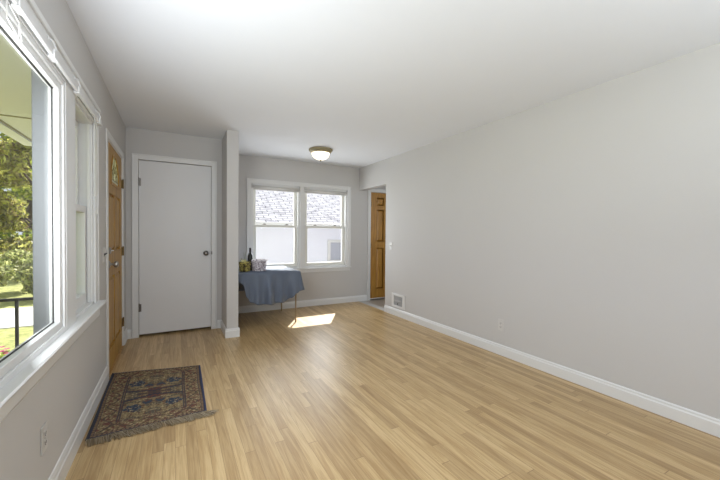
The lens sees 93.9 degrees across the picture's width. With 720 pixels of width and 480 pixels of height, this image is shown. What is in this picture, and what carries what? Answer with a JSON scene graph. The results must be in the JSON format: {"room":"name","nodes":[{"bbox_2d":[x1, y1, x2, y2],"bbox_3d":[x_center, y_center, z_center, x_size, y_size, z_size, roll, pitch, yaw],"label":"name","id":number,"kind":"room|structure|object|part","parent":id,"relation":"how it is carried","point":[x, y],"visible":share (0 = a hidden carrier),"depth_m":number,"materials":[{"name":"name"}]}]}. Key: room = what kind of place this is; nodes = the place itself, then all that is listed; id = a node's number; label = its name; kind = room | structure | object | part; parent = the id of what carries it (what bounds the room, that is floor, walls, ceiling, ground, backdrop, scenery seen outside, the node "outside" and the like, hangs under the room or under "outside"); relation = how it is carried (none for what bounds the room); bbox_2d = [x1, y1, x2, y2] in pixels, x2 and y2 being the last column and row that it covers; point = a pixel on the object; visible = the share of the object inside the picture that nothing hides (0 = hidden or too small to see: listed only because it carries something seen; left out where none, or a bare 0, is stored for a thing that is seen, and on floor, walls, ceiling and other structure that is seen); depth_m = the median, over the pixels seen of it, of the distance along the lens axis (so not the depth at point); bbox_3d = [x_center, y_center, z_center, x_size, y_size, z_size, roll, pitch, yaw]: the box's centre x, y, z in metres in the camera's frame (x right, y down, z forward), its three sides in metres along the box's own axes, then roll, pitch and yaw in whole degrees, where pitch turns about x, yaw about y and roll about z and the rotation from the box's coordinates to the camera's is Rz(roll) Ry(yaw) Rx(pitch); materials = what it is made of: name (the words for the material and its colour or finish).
{"room":"living room","nodes":[
{"label":"living room","id":0,"kind":"room"},
{"bbox_2d":[0,0,125,479],"bbox_3d":[-1.268,0.013,1.170,0.098,2.500,7.871,0,1,-29],"label":"wall","id":1,"kind":"structure","parent":0,"point":[63,393],"depth_m":1.79,"materials":[{"name":"paint"}]},
{"bbox_2d":[0,32,31,145],"bbox_3d":[-1.786,-1.195,0.944,0.982,0.245,7.720,0,1,-29],"label":"soffit","id":2,"kind":"structure","parent":1,"relation":"attached to","point":[15,72],"depth_m":2.64,"materials":[{"name":"paint"}]},
{"bbox_2d":[31,81,32,231],"bbox_3d":[-1.354,0.232,1.213,0.011,2.940,7.721,0,1,-29],"label":"cladding","id":3,"kind":"object","parent":1,"relation":"attached to","point":[31,81],"depth_m":1.63,"materials":[{"name":"paint"}]},
{"bbox_2d":[0,0,66,388],"bbox_3d":[-0.917,-0.153,0.548,0.114,1.360,2.550,0,1,-29],"label":"window","id":4,"kind":"structure","parent":1,"relation":"in","point":[48,87],"depth_m":1.61,"materials":[{"name":"white wood"}]},
{"bbox_2d":[40,421,47,455],"bbox_3d":[-1.358,0.853,1.446,0.009,0.116,0.070,0,1,-29],"label":"wall outlet","id":5,"kind":"object","parent":1,"relation":"attached to","point":[43,431],"visible":1,"depth_m":1.43,"materials":[{"name":"beige plastic"}]},
{"bbox_2d":[0,300,106,422],"bbox_3d":[-1.060,0.528,0.904,0.108,0.113,3.545,0,1,-29],"label":"trim","id":6,"kind":"structure","parent":1,"relation":"attached to","point":[19,386],"depth_m":1.34,"materials":[{"name":"white wood"}]},
{"bbox_2d":[6,0,101,213],"bbox_3d":[-1.024,-0.505,0.898,0.028,0.719,3.480,0,1,-29],"label":"curtain rod","id":7,"kind":"object","parent":1,"relation":"attached to","point":[19,6],"visible":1,"depth_m":1.45,"materials":[{"name":"beige plastic"}]},
{"bbox_3d":[-1.019,-0.787,0.884,0.023,0.026,3.460,0,1,-29],"label":"rod","id":8,"kind":"part","parent":7,"relation":"part of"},
{"bbox_3d":[-1.031,-0.830,0.888,0.006,0.040,3.480,0,1,-29],"label":"rod","id":9,"kind":"part","parent":7,"relation":"part of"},
{"bbox_3d":[-1.778,-0.490,2.261,0.014,0.630,0.100,0,1,-29],"label":"pull cord","id":10,"kind":"part","parent":7,"relation":"part of","materials":[{"name":"beige plastic"}]},
{"bbox_2d":[8,0,100,329],"bbox_3d":[-1.042,-0.213,0.892,0.030,1.375,3.515,0,1,-29],"label":"trim","id":11,"kind":"structure","parent":1,"relation":"attached to","point":[70,97],"depth_m":1.76,"materials":[{"name":"white wood"}]},
{"bbox_2d":[75,100,92,317],"bbox_3d":[-1.764,-0.186,2.059,0.110,1.359,0.545,0,1,-29],"label":"window","id":12,"kind":"structure","parent":1,"relation":"in","point":[83,124],"depth_m":2.28,"materials":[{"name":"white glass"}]},
{"bbox_3d":[-1.789,-0.481,2.039,0.034,0.604,0.509,0,1,-29],"label":"sash","id":13,"kind":"part","parent":12,"relation":"part of","materials":[{"name":"white wood"}]},
{"bbox_3d":[-1.761,0.104,2.067,0.034,0.654,0.509,0,1,-29],"label":"sash","id":14,"kind":"part","parent":12,"relation":"part of","materials":[{"name":"white wood"}]},
{"bbox_2d":[48,328,127,479],"bbox_3d":[-1.051,1.146,0.895,0.016,0.128,6.838,0,1,-29],"label":"baseboard","id":15,"kind":"structure","parent":1,"relation":"attached to","point":[60,471],"depth_m":1.95,"materials":[{"name":"white wood"}]},
{"bbox_2d":[103,247,107,261],"bbox_3d":[-2.029,0.116,2.682,0.025,0.116,0.110,0,1,-29],"label":"light switch","id":16,"kind":"object","parent":1,"relation":"attached to","point":[104,248],"visible":1,"depth_m":2.67,"materials":[{"name":"beige plastic"}]},
{"bbox_3d":[-2.037,0.116,2.678,0.006,0.116,0.110,0,1,-29],"label":"plate","id":17,"kind":"part","parent":16,"relation":"part of","materials":[{"name":"beige plastic"}]},
{"bbox_2d":[106,128,123,376],"bbox_3d":[-2.353,0.116,3.203,0.178,2.087,1.019,0,1,-29],"label":"door","id":18,"kind":"structure","parent":1,"relation":"in","point":[114,162],"depth_m":3.17,"materials":[{"name":"brown wood"}]},
{"bbox_3d":[-2.131,0.211,2.910,0.071,0.062,0.062,0,1,-29],"label":"knob","id":19,"kind":"part","parent":18,"relation":"part of","materials":[{"name":"silver metal"}]},
{"bbox_3d":[-2.325,-0.654,3.188,0.012,0.308,0.482,0,1,-29],"label":"lite frame","id":20,"kind":"part","parent":18,"relation":"part of","materials":[{"name":"brown wood"}]},
{"bbox_3d":[-2.330,-0.655,3.184,0.006,0.250,0.430,0,1,-29],"label":"arched glass","id":21,"kind":"part","parent":18,"relation":"part of","materials":[{"name":"glass"}]},
{"bbox_2d":[125,127,221,335],"bbox_3d":[-2.269,-0.076,4.159,1.028,2.440,0.100,0,1,-29],"label":"wall","id":22,"kind":"structure","parent":0,"point":[141,141],"depth_m":4.06,"materials":[{"name":"paint"}]},
{"bbox_2d":[127,320,220,338],"bbox_3d":[-2.251,1.092,4.128,1.028,0.106,0.015,0,1,-29],"label":"baseboard","id":23,"kind":"structure","parent":22,"relation":"attached to","point":[218,321],"depth_m":3.90,"materials":[{"name":"white wood"}]},
{"bbox_2d":[132,153,216,338],"bbox_3d":[-2.254,0.070,4.131,0.908,2.149,0.169,0,1,-29],"label":"door","id":24,"kind":"structure","parent":22,"relation":"in","point":[174,239],"depth_m":4.10,"materials":[{"name":"white paint"}]},
{"bbox_2d":[222,130,238,328],"bbox_3d":[-1.797,-0.078,4.504,0.130,2.440,1.216,0,1,-29],"label":"wall","id":25,"kind":"structure","parent":0,"point":[230,141],"depth_m":3.98,"materials":[{"name":"paint"}]},
{"bbox_2d":[221,320,239,337],"bbox_3d":[-1.804,1.089,4.517,0.160,0.106,1.231,0,1,-29],"label":"baseboard","id":26,"kind":"structure","parent":25,"relation":"attached to","point":[232,332],"depth_m":3.99,"materials":[{"name":"white wood"}]},
{"bbox_2d":[256,190,340,263],"bbox_3d":[-0.742,-0.339,12.037,8.700,3.726,5.580,0,1,-29],"label":"garage","id":27,"kind":"structure","parent":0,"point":[275,245],"depth_m":9.00,"materials":[{"name":"white"}]},
{"bbox_3d":[-0.509,0.310,9.457,0.740,0.480,0.010,0,1,-29],"label":"pane","id":28,"kind":"part","parent":27,"relation":"part of","materials":[{"name":"white glass"}]},
{"bbox_2d":[238,154,385,305],"bbox_3d":[-0.908,-0.062,5.773,4.968,2.500,0.150,0,1,-29],"label":"wall","id":29,"kind":"structure","parent":0,"point":[352,282],"depth_m":5.82,"materials":[{"name":"paint"}]},
{"bbox_2d":[251,183,299,268],"bbox_3d":[-1.385,-0.208,5.495,0.788,1.365,0.130,0,1,-29],"label":"window","id":30,"kind":"structure","parent":29,"relation":"in","point":[296,196],"depth_m":5.57,"materials":[{"name":"plastic"}]},
{"bbox_3d":[-1.394,-0.534,5.511,0.728,0.655,0.033,0,1,-29],"label":"sash","id":31,"kind":"part","parent":30,"relation":"part of","materials":[{"name":"plastic"}]},
{"bbox_3d":[-1.381,0.099,5.489,0.728,0.690,0.033,0,1,-29],"label":"sash","id":32,"kind":"part","parent":30,"relation":"part of","materials":[{"name":"plastic"}]},
{"bbox_2d":[252,185,299,192],"bbox_3d":[-1.346,-0.837,5.423,0.780,0.090,0.050,0,1,-29],"label":"window shade","id":33,"kind":"object","parent":30,"relation":"attached to","point":[255,187],"visible":1,"depth_m":5.41,"materials":[{"name":"plastic"}]},
{"bbox_2d":[247,178,350,272],"bbox_3d":[-0.987,-0.205,5.686,1.820,1.509,0.160,0,1,-29],"label":"trim","id":34,"kind":"structure","parent":29,"relation":"attached to","point":[250,181],"depth_m":5.64,"materials":[{"name":"white wood"}]},
{"bbox_2d":[238,295,366,313],"bbox_3d":[-0.958,1.077,5.676,2.470,0.106,0.015,0,1,-29],"label":"baseboard","id":35,"kind":"structure","parent":29,"relation":"attached to","point":[251,308],"depth_m":5.66,"materials":[{"name":"white wood"}]},
{"bbox_2d":[304,187,346,267],"bbox_3d":[-0.624,-0.209,5.914,0.815,1.365,0.130,0,1,-29],"label":"window","id":36,"kind":"structure","parent":29,"relation":"in","point":[343,209],"depth_m":5.98,"materials":[{"name":"plastic"}]},
{"bbox_3d":[-0.633,-0.534,5.929,0.755,0.655,0.033,0,1,-29],"label":"sash","id":37,"kind":"part","parent":36,"relation":"part of","materials":[{"name":"plastic"}]},
{"bbox_3d":[-0.620,0.099,5.907,0.755,0.690,0.033,0,1,-29],"label":"sash","id":38,"kind":"part","parent":36,"relation":"part of","materials":[{"name":"plastic"}]},
{"bbox_2d":[304,187,347,195],"bbox_3d":[-0.585,-0.837,5.842,0.807,0.090,0.050,0,1,-29],"label":"window shade","id":39,"kind":"object","parent":36,"relation":"attached to","point":[311,191],"visible":1,"depth_m":5.82,"materials":[{"name":"plastic"}]},
{"bbox_2d":[367,189,385,300],"bbox_3d":[0.546,0.082,6.541,0.986,2.093,0.209,0,1,-29],"label":"door","id":40,"kind":"structure","parent":29,"relation":"in","point":[376,227],"depth_m":6.37,"materials":[{"name":"brown wood"}]},
{"bbox_2d":[65,299,719,479],"bbox_3d":[0.889,1.231,2.382,4.848,0.060,7.571,0,1,-29],"label":"floor","id":41,"kind":"structure","parent":0,"point":[358,390],"depth_m":2.26,"materials":[{"name":"brown wood"}]},
{"bbox_2d":[85,365,218,446],"bbox_3d":[-1.552,1.166,2.603,0.753,0.021,1.200,0,1,-29],"label":"area rug","id":42,"kind":"object","parent":41,"relation":"on","point":[131,402],"visible":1,"depth_m":2.41,"materials":[{"name":"fabric"}]},
{"bbox_2d":[238,282,296,321],"bbox_3d":[-1.402,0.784,4.839,0.835,0.712,0.850,0,1,-29],"label":"table","id":43,"kind":"object","parent":41,"relation":"on","point":[238,282],"visible":0.21,"depth_m":4.68,"materials":[{"name":"beige wood"}]},
{"bbox_2d":[238,266,304,304],"bbox_3d":[-1.376,0.633,4.855,0.935,0.421,1.050,0,1,-29],"label":"tablecloth","id":44,"kind":"object","parent":43,"relation":"on","point":[277,284],"visible":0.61,"depth_m":4.47,"materials":[{"name":"blue fabric"}]},
{"bbox_2d":[238,261,250,271],"bbox_3d":[-1.561,0.359,4.554,0.165,0.131,0.163,0,1,-29],"label":"wicker basket","id":45,"kind":"object","parent":44,"relation":"on","point":[244,266],"visible":0.98,"depth_m":4.50,"materials":[{"name":"yellow wicker"}]},
{"bbox_2d":[247,248,252,269],"bbox_3d":[-1.546,0.267,4.732,0.074,0.311,0.074,0,1,-29],"label":"wine bottle","id":46,"kind":"object","parent":44,"relation":"on","point":[250,256],"visible":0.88,"depth_m":4.71,"materials":[{"name":"black glass"}]},
{"bbox_2d":[251,259,266,270],"bbox_3d":[-1.393,0.347,4.656,0.221,0.156,0.228,0,1,-29],"label":"wicker basket","id":47,"kind":"object","parent":44,"relation":"on","point":[257,264],"visible":1,"depth_m":4.57,"materials":[{"name":"white wicker"}]},
{"bbox_3d":[-0.897,0.804,4.694,0.024,0.685,0.024,0,1,-29],"label":"leg","id":48,"kind":"part","parent":43,"relation":"part of","materials":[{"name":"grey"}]},
{"bbox_2d":[66,0,719,167],"bbox_3d":[0.898,-1.298,2.332,5.118,0.120,7.871,0,1,-29],"label":"ceiling","id":49,"kind":"structure","parent":0,"point":[368,82],"depth_m":2.31,"materials":[{"name":"paint"}]},
{"bbox_2d":[309,146,332,161],"bbox_3d":[-0.562,-1.206,4.801,0.340,0.172,0.340,0,1,-29],"label":"ceiling light","id":50,"kind":"object","parent":49,"relation":"attached to","point":[320,153],"visible":1,"depth_m":4.70,"materials":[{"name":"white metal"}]},
{"bbox_2d":[359,43,719,419],"bbox_3d":[1.852,0.011,2.885,0.120,2.500,7.571,0,1,-29],"label":"wall","id":51,"kind":"structure","parent":0,"point":[586,222],"depth_m":2.73,"materials":[{"name":"paint"}]},
{"bbox_2d":[392,293,404,309],"bbox_3d":[0.571,0.923,5.074,0.018,0.210,0.335,0,1,-29],"label":"air vent","id":52,"kind":"object","parent":51,"relation":"in","point":[398,301],"visible":1,"depth_m":5.06,"materials":[{"name":"grey metal"}]},
{"bbox_2d":[498,319,503,330],"bbox_3d":[1.456,0.878,3.473,0.009,0.116,0.070,0,1,-29],"label":"wall outlet","id":53,"kind":"object","parent":51,"relation":"attached to","point":[500,321],"visible":1,"depth_m":3.47,"materials":[{"name":"beige plastic"}]},
{"bbox_2d":[384,305,719,437],"bbox_3d":[2.000,1.156,2.477,0.015,0.106,6.670,0,1,-29],"label":"baseboard","id":54,"kind":"structure","parent":51,"relation":"attached to","point":[702,422],"depth_m":2.74,"materials":[{"name":"white wood"}]},
{"label":"outside","id":55,"kind":"structure","parent":0,"visible":0},
{"bbox_2d":[0,277,32,352],"bbox_3d":[-20.822,1.316,17.115,100.000,0.100,90.000,0,1,-29],"label":"lawn","id":56,"kind":"structure","parent":55,"point":[12,289],"depth_m":7.75,"materials":[{"name":"green plant"}]},
{"bbox_2d":[0,346,9,358],"bbox_3d":[-4.108,1.450,3.880,0.428,0.371,0.414,0,1,-29],"label":"flowering plant","id":57,"kind":"object","parent":56,"relation":"on","point":[4,352],"visible":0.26,"depth_m":3.91,"materials":[{"name":"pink plant"}]},
{"bbox_2d":[0,261,18,286],"bbox_3d":[-9.266,0.995,8.375,1.101,1.089,1.143,0,1,-29],"label":"shrub","id":58,"kind":"object","parent":56,"relation":"on","point":[4,275],"visible":0.99,"depth_m":8.59,"materials":[{"name":"green plant"}]},
{"bbox_2d":[0,156,29,237],"bbox_3d":[-25.287,-5.423,26.058,7.638,13.005,7.286,0,1,-2],"label":"tree","id":59,"kind":"object","parent":56,"relation":"on","point":[1,187],"visible":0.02,"depth_m":23.96,"materials":[{"name":"green plant"}]},
{"bbox_2d":[0,137,32,266],"bbox_3d":[-12.774,-1.788,13.507,4.198,6.384,4.006,1,1,27],"label":"tree","id":60,"kind":"object","parent":56,"relation":"on","point":[14,171],"visible":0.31,"depth_m":12.78,"materials":[{"name":"green plant"}]},
{"bbox_2d":[0,133,32,238],"bbox_3d":[-18.520,-3.399,19.039,6.420,9.316,5.508,1,1,14],"label":"tree","id":61,"kind":"object","parent":56,"relation":"on","point":[27,193],"visible":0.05,"depth_m":17.64,"materials":[{"name":"green plant"}]},
{"bbox_2d":[0,248,32,289],"bbox_3d":[-9.647,0.818,9.776,1.246,1.344,1.205,0,1,-29],"label":"shrub","id":62,"kind":"object","parent":56,"relation":"on","point":[16,255],"visible":0.17,"depth_m":9.37,"materials":[{"name":"green plant"}]},
{"bbox_2d":[0,297,32,347],"bbox_3d":[-4.695,1.140,3.196,3.250,1.000,0.040,0,1,-29],"label":"porch railing","id":63,"kind":"object","parent":56,"relation":"on","point":[16,300],"visible":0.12,"depth_m":3.69,"materials":[{"name":"black metal"}]},
{"bbox_3d":[-4.691,0.655,3.188,3.250,0.030,0.040,0,1,-29],"label":"rail","id":64,"kind":"part","parent":63,"relation":"part of","materials":[{"name":"black metal"}]},
{"bbox_3d":[-3.778,1.154,3.704,0.026,0.970,0.026,0,1,-29],"label":"rail post","id":65,"kind":"part","parent":63,"relation":"part of","materials":[{"name":"black metal"}]},
{"bbox_2d":[14,256,32,294],"bbox_3d":[-8.237,0.968,8.824,1.168,1.153,0.948,0,1,-45],"label":"shrub","id":66,"kind":"object","parent":56,"relation":"on","point":[26,270],"visible":0.21,"depth_m":8.43,"materials":[{"name":"green plant"}]},
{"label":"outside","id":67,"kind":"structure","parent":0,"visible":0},
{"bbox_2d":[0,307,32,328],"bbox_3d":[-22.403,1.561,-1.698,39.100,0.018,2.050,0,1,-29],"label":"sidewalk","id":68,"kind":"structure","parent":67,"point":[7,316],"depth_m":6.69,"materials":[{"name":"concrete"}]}
]}

